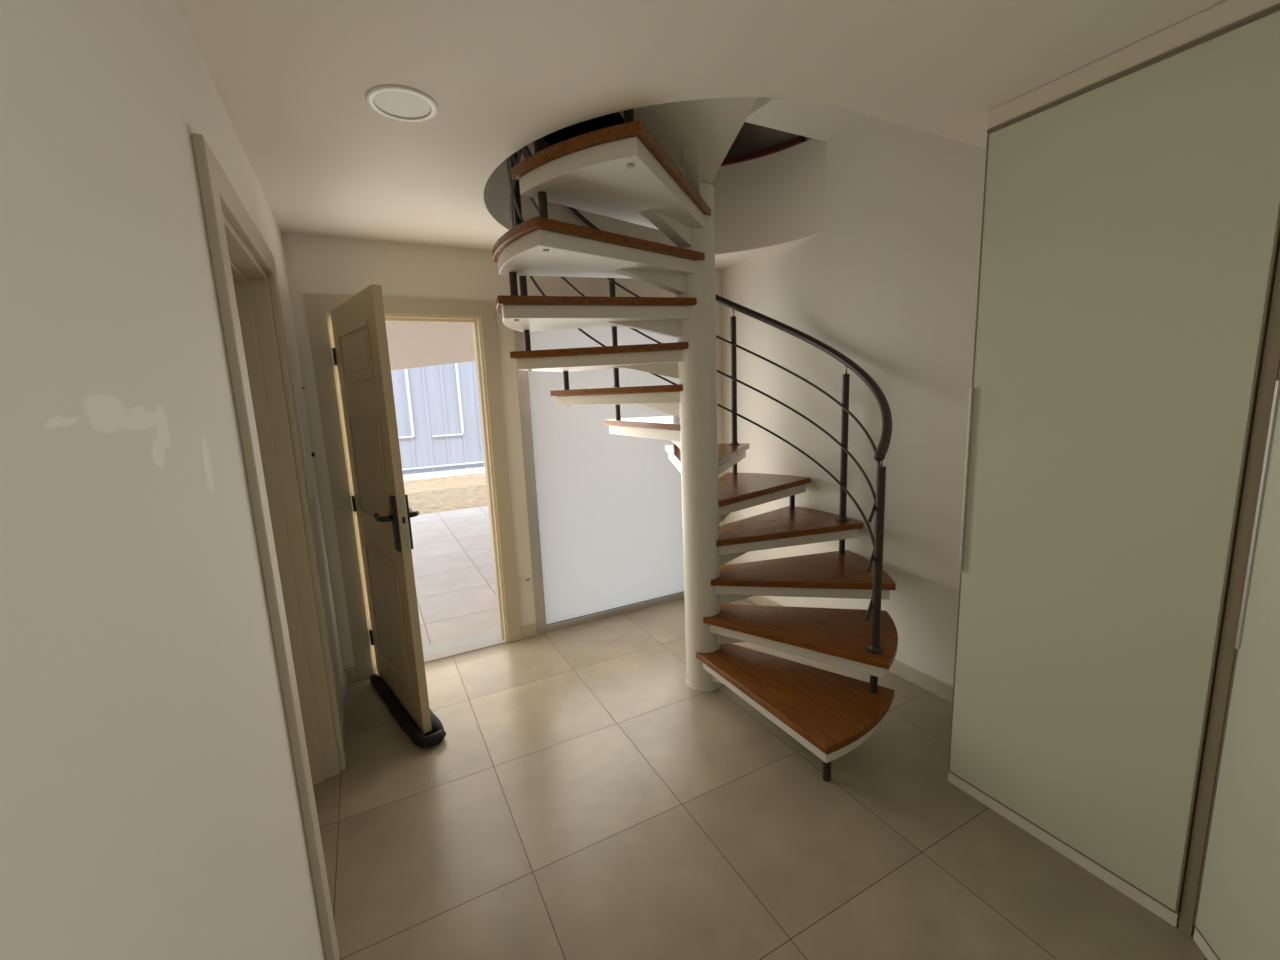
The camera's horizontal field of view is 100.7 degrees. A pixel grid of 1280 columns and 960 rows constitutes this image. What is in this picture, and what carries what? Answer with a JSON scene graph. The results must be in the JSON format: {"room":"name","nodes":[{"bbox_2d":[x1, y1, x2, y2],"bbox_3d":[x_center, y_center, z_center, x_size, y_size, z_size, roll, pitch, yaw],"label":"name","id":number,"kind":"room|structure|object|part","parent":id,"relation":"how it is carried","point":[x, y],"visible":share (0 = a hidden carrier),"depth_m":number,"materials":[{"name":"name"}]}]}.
{"room":"entrance hall","nodes":[
{"label":"entrance hall","id":0,"kind":"room"},
{"bbox_2d":[0,0,342,959],"bbox_3d":[-0.537,0.346,0.297,0.250,2.473,5.800,-7,11,-27],"label":"wall","id":1,"kind":"structure","parent":0,"point":[150,809],"depth_m":0.63,"materials":[{"name":"white paint"}]},
{"bbox_2d":[191,133,345,959],"bbox_3d":[-1.150,0.270,1.781,0.022,2.185,1.080,-7,11,-27],"label":"door frame","id":2,"kind":"structure","parent":1,"relation":"attached to","point":[218,195],"depth_m":1.35,"materials":[{"name":"beige paint"}]},
{"bbox_2d":[223,215,339,784],"bbox_3d":[-1.269,0.329,1.727,0.250,2.095,0.900,-7,11,-27],"label":"door","id":3,"kind":"structure","parent":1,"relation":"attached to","point":[251,286],"depth_m":2.10,"materials":[{"name":"beige paint"}]},
{"bbox_2d":[291,376,316,504],"bbox_3d":[-1.552,-0.185,2.466,0.032,0.570,0.380,-7,11,-27],"label":"box","id":4,"kind":"object","parent":1,"relation":"attached to","point":[307,453],"visible":0.85,"depth_m":2.40,"materials":[{"name":"white plastic"}]},
{"bbox_2d":[340,669,346,742],"bbox_3d":[-0.420,1.496,0.640,0.011,0.085,5.600,-7,11,-27],"label":"baseboard","id":5,"kind":"structure","parent":1,"relation":"attached to","point":[344,682],"depth_m":2.78,"materials":[{"name":"wood"}]},
{"bbox_2d":[410,506,498,645],"bbox_3d":[-2.026,0.870,5.830,14.000,0.145,4.750,-7,11,-27],"label":"floor","id":6,"kind":"structure","parent":0,"point":[452,557],"depth_m":5.12,"materials":[{"name":"tile"}]},
{"bbox_2d":[282,233,724,668],"bbox_3d":[-0.627,-0.139,3.601,3.185,2.593,0.200,-7,11,-27],"label":"wall","id":7,"kind":"structure","parent":0,"point":[314,264],"depth_m":3.04,"materials":[{"name":"white paint"}]},
{"bbox_2d":[304,293,521,679],"bbox_3d":[-1.270,0.048,3.163,0.983,2.179,0.018,-7,11,-27],"label":"door frame","id":8,"kind":"structure","parent":7,"relation":"attached to","point":[318,306],"depth_m":3.06,"materials":[{"name":"beige paint"}]},
{"bbox_2d":[327,312,507,673],"bbox_3d":[-1.320,0.076,3.265,0.817,2.095,0.200,-7,11,-27],"label":"lining","id":9,"kind":"object","parent":7,"relation":"attached to","point":[476,321],"visible":0.74,"depth_m":3.27,"materials":[{"name":"beige paint"}]},
{"bbox_2d":[330,284,431,733],"bbox_3d":[-1.322,0.159,2.687,0.179,2.060,0.819,-10,12,-40],"label":"door","id":10,"kind":"structure","parent":9,"relation":"attached to","point":[361,351],"depth_m":2.54,"materials":[{"name":"beige paint"}]},
{"bbox_3d":[-1.368,-0.601,2.542,0.007,0.250,0.560,-10,12,-40],"label":"panel moulding","id":11,"kind":"part","parent":10,"relation":"part of","materials":[{"name":"beige paint"}]},
{"bbox_3d":[-1.367,-0.601,2.543,0.004,0.150,0.460,-10,12,-40],"label":"panel","id":12,"kind":"part","parent":10,"relation":"part of","materials":[{"name":"brown wood"}]},
{"bbox_3d":[-1.347,-0.059,2.632,0.007,0.550,0.560,-10,12,-40],"label":"panel moulding","id":13,"kind":"part","parent":10,"relation":"part of","materials":[{"name":"beige paint"}]},
{"bbox_3d":[-1.346,-0.059,2.633,0.004,0.450,0.460,-10,12,-40],"label":"panel","id":14,"kind":"part","parent":10,"relation":"part of","materials":[{"name":"brown wood"}]},
{"bbox_3d":[-1.166,0.171,2.411,0.062,0.034,0.132,-10,12,-40],"label":"lever handle","id":15,"kind":"part","parent":10,"relation":"part of","materials":[{"name":"black paint"}]},
{"bbox_3d":[-1.317,0.685,2.756,0.007,0.660,0.560,-10,12,-40],"label":"panel moulding","id":16,"kind":"part","parent":10,"relation":"part of","materials":[{"name":"beige paint"}]},
{"bbox_3d":[-1.316,0.685,2.757,0.004,0.560,0.460,-10,12,-40],"label":"panel","id":17,"kind":"part","parent":10,"relation":"part of","materials":[{"name":"brown wood"}]},
{"bbox_3d":[-1.104,0.197,2.394,0.014,0.255,0.050,-10,12,-40],"label":"lock plate","id":18,"kind":"part","parent":10,"relation":"part of","materials":[{"name":"black paint"}]},
{"bbox_3d":[-1.059,0.199,2.383,0.022,0.240,0.002,-10,12,-40],"label":"edge plate","id":19,"kind":"part","parent":10,"relation":"part of","materials":[{"name":"silver metal"}]},
{"bbox_3d":[-1.063,0.189,2.428,0.014,0.255,0.050,-10,12,-40],"label":"lock plate","id":20,"kind":"part","parent":10,"relation":"part of","materials":[{"name":"black paint"}]},
{"bbox_3d":[-1.077,0.155,2.486,0.062,0.034,0.132,-10,12,-40],"label":"lever handle","id":21,"kind":"part","parent":10,"relation":"part of","materials":[{"name":"black paint"}]},
{"bbox_2d":[343,623,536,682],"bbox_3d":[-0.511,0.990,3.706,2.735,0.085,0.011,-7,11,-27],"label":"baseboard","id":22,"kind":"structure","parent":7,"relation":"attached to","point":[528,630],"depth_m":3.56,"materials":[{"name":"tile"}]},
{"bbox_2d":[520,572,532,586],"bbox_3d":[-0.754,0.661,3.527,0.080,0.086,0.014,-7,11,-27],"label":"wall socket","id":23,"kind":"object","parent":7,"relation":"attached to","point":[526,578],"visible":1,"depth_m":3.52,"materials":[{"name":"white plastic"}]},
{"bbox_2d":[514,326,683,634],"bbox_3d":[-0.173,-0.066,3.767,1.318,2.120,0.059,-7,11,-27],"label":"window","id":24,"kind":"structure","parent":7,"relation":"in","point":[604,508],"depth_m":3.70,"materials":[{"name":"white glass"}]},
{"bbox_2d":[544,112,623,144],"bbox_3d":[-1.728,-3.577,5.485,7.200,2.600,0.200,-7,11,-27],"label":"wall","id":25,"kind":"structure","parent":0,"point":[612,119],"depth_m":5.91,"materials":[{"name":"black paint"}]},
{"bbox_2d":[175,0,1226,269],"bbox_3d":[0.568,-1.297,0.758,2.985,0.527,6.000,-7,11,-27],"label":"ceiling","id":26,"kind":"structure","parent":0,"point":[292,79],"depth_m":1.48,"materials":[{"name":"white paint"}]},
{"bbox_2d":[365,85,437,121],"bbox_3d":[-0.702,-1.111,1.573,0.198,0.006,0.198,-7,11,-27],"label":"recessed light","id":27,"kind":"object","parent":26,"relation":"in","point":[396,102],"visible":1,"depth_m":1.56,"materials":[{"name":"white plastic"}]},
{"bbox_2d":[374,91,430,117],"bbox_3d":[-0.703,-1.113,1.572,0.154,0.002,0.154,-5,10,-16],"label":"diffuser","id":28,"kind":"object","parent":27,"relation":"attached to","point":[390,104],"depth_m":1.57,"materials":[{"name":"beige plastic"}]},
{"bbox_2d":[313,598,1206,959],"bbox_3d":[0.791,1.464,1.162,3.235,0.120,5.800,-7,11,-27],"label":"floor","id":29,"kind":"structure","parent":0,"point":[578,799],"depth_m":1.94,"materials":[{"name":"beige tile"}]},
{"bbox_2d":[370,674,445,748],"bbox_3d":[-1.241,1.183,2.809,0.161,0.060,0.879,-10,12,-40],"label":"stopper","id":30,"kind":"object","parent":29,"relation":"on","point":[434,737],"visible":0.66,"depth_m":2.62,"materials":[{"name":"black fabric"}]},
{"bbox_2d":[376,628,505,673],"bbox_3d":[-1.285,1.178,3.467,0.773,0.154,0.240,-7,11,-27],"label":"threshold","id":31,"kind":"object","parent":29,"relation":"on","point":[451,647],"visible":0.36,"depth_m":3.50,"materials":[{"name":"stone"}]},
{"bbox_2d":[492,97,897,781],"bbox_3d":[0.287,-0.630,2.665,1.913,3.556,1.913,-7,11,-27],"label":"spiral staircase","id":32,"kind":"structure","parent":29,"relation":"on","point":[649,169],"depth_m":2.56,"materials":[{"name":"white paint"}]},
{"bbox_3d":[0.264,-0.795,2.668,1.728,2.282,1.660,-7,11,-27],"label":"rail rod","id":33,"kind":"part","parent":32,"relation":"part of","materials":[{"name":"brown metal"}]},
{"bbox_3d":[0.273,-0.578,2.704,1.728,2.282,1.660,-7,11,-27],"label":"rail rod","id":34,"kind":"part","parent":32,"relation":"part of","materials":[{"name":"brown metal"}]},
{"bbox_3d":[0.256,-1.012,2.632,1.728,2.282,1.660,-7,11,-27],"label":"rail rod","id":35,"kind":"part","parent":32,"relation":"part of","materials":[{"name":"brown metal"}]},
{"bbox_3d":[0.244,-1.266,2.592,1.798,2.276,1.724,-7,11,-27],"label":"handrail","id":36,"kind":"part","parent":32,"relation":"part of","materials":[{"name":"brown metal"}]},
{"bbox_2d":[948,0,1279,935],"bbox_3d":[1.575,0.022,1.744,0.516,2.471,0.717,-7,11,-27],"label":"wardrobe","id":37,"kind":"object","parent":29,"relation":"on","point":[1130,246],"depth_m":1.54,"materials":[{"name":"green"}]},
{"bbox_3d":[1.192,0.008,1.938,0.016,0.680,0.008,-7,11,-27],"label":"edge handle","id":38,"kind":"part","parent":37,"relation":"part of","materials":[{"name":"silver metal"}]},
{"bbox_3d":[1.643,0.078,1.393,0.262,2.470,0.026,-7,11,-27],"label":"corner filler","id":39,"kind":"part","parent":37,"relation":"part of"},
{"bbox_2d":[1193,368,1279,959],"bbox_3d":[1.623,0.177,0.797,0.506,2.471,0.950,1,10,17],"label":"wardrobe","id":40,"kind":"object","parent":29,"relation":"on","point":[1237,917],"visible":1,"depth_m":1.32,"materials":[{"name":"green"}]},
{"bbox_3d":[1.524,0.099,1.311,0.006,0.680,0.008,1,10,17],"label":"edge handle","id":41,"kind":"part","parent":40,"relation":"part of","materials":[{"name":"silver metal"}]},
{"bbox_2d":[745,98,871,141],"bbox_3d":[0.869,-1.821,2.307,0.935,0.085,1.030,-7,11,-27],"label":"ceiling","id":42,"kind":"structure","parent":0,"point":[811,119],"depth_m":2.70,"materials":[{"name":"white paint"}]},
{"bbox_2d":[721,116,985,685],"bbox_3d":[1.975,-1.536,1.467,0.200,5.600,6.000,-7,11,-27],"label":"wall","id":43,"kind":"structure","parent":0,"point":[890,281],"depth_m":2.82,"materials":[{"name":"white paint"}]},
{"bbox_2d":[532,135,804,165],"bbox_3d":[-0.066,-1.936,3.041,2.050,0.035,0.850,-7,11,-27],"label":"trim","id":44,"kind":"structure","parent":43,"relation":"attached to","point":[800,139],"depth_m":3.23,"materials":[{"name":"red wood"}]},
{"bbox_2d":[745,596,952,702],"bbox_3d":[1.202,0.978,3.362,0.011,0.085,2.200,-7,11,-27],"label":"baseboard","id":45,"kind":"structure","parent":43,"relation":"attached to","point":[921,679],"depth_m":2.83,"materials":[{"name":"tile"}]},
{"bbox_3d":[-0.909,-2.144,5.670,7.500,0.150,4.200,-7,11,-27],"label":"ceiling","id":46,"kind":"structure","parent":0,"visible":0},
{"bbox_2d":[385,322,474,369],"bbox_3d":[-1.911,-1.950,7.678,7.500,1.112,0.200,-7,11,-27],"label":"beam","id":47,"kind":"structure","parent":46,"relation":"attached to","point":[410,344],"depth_m":7.10,"materials":[{"name":"beige paint"}]},
{"label":"outside","id":48,"kind":"structure","parent":0,"visible":0},
{"bbox_2d":[404,473,487,514],"bbox_3d":[-8.050,-1.108,19.351,32.000,0.190,25.050,-7,11,-27],"label":"ground","id":49,"kind":"structure","parent":48,"point":[440,494],"depth_m":9.57,"materials":[{"name":"beige sand"}]},
{"bbox_2d":[391,361,484,474],"bbox_3d":[-3.766,-1.631,11.852,13.320,2.960,0.080,-7,11,-27],"label":"shipping container","id":50,"kind":"object","parent":49,"relation":"on","point":[437,406],"visible":0.07,"depth_m":11.58,"materials":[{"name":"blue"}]},
{"bbox_3d":[-4.889,-1.938,11.190,0.060,2.050,0.038,-7,11,-27],"label":"fence post","id":51,"kind":"part","parent":50,"relation":"part of","materials":[{"name":"white metal"}]},
{"bbox_3d":[-3.849,-0.379,11.969,13.000,0.040,0.033,-7,11,-27],"label":"fence rail","id":52,"kind":"part","parent":50,"relation":"part of","materials":[{"name":"white metal"}]},
{"bbox_3d":[-4.229,-0.986,11.680,0.640,0.040,0.033,-7,11,-27],"label":"fence rail","id":53,"kind":"part","parent":50,"relation":"part of","materials":[{"name":"white metal"}]},
{"bbox_3d":[-3.986,-2.051,11.651,0.060,2.050,0.038,-7,11,-27],"label":"fence post","id":54,"kind":"part","parent":50,"relation":"part of","materials":[{"name":"white metal"}]},
{"bbox_2d":[403,467,484,480],"bbox_3d":[-4.060,-0.146,11.775,28.000,0.160,0.120,-7,11,-27],"label":"kerb","id":55,"kind":"object","parent":49,"relation":"on","point":[427,475],"visible":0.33,"depth_m":11.59,"materials":[{"name":"white concrete"}]}
]}

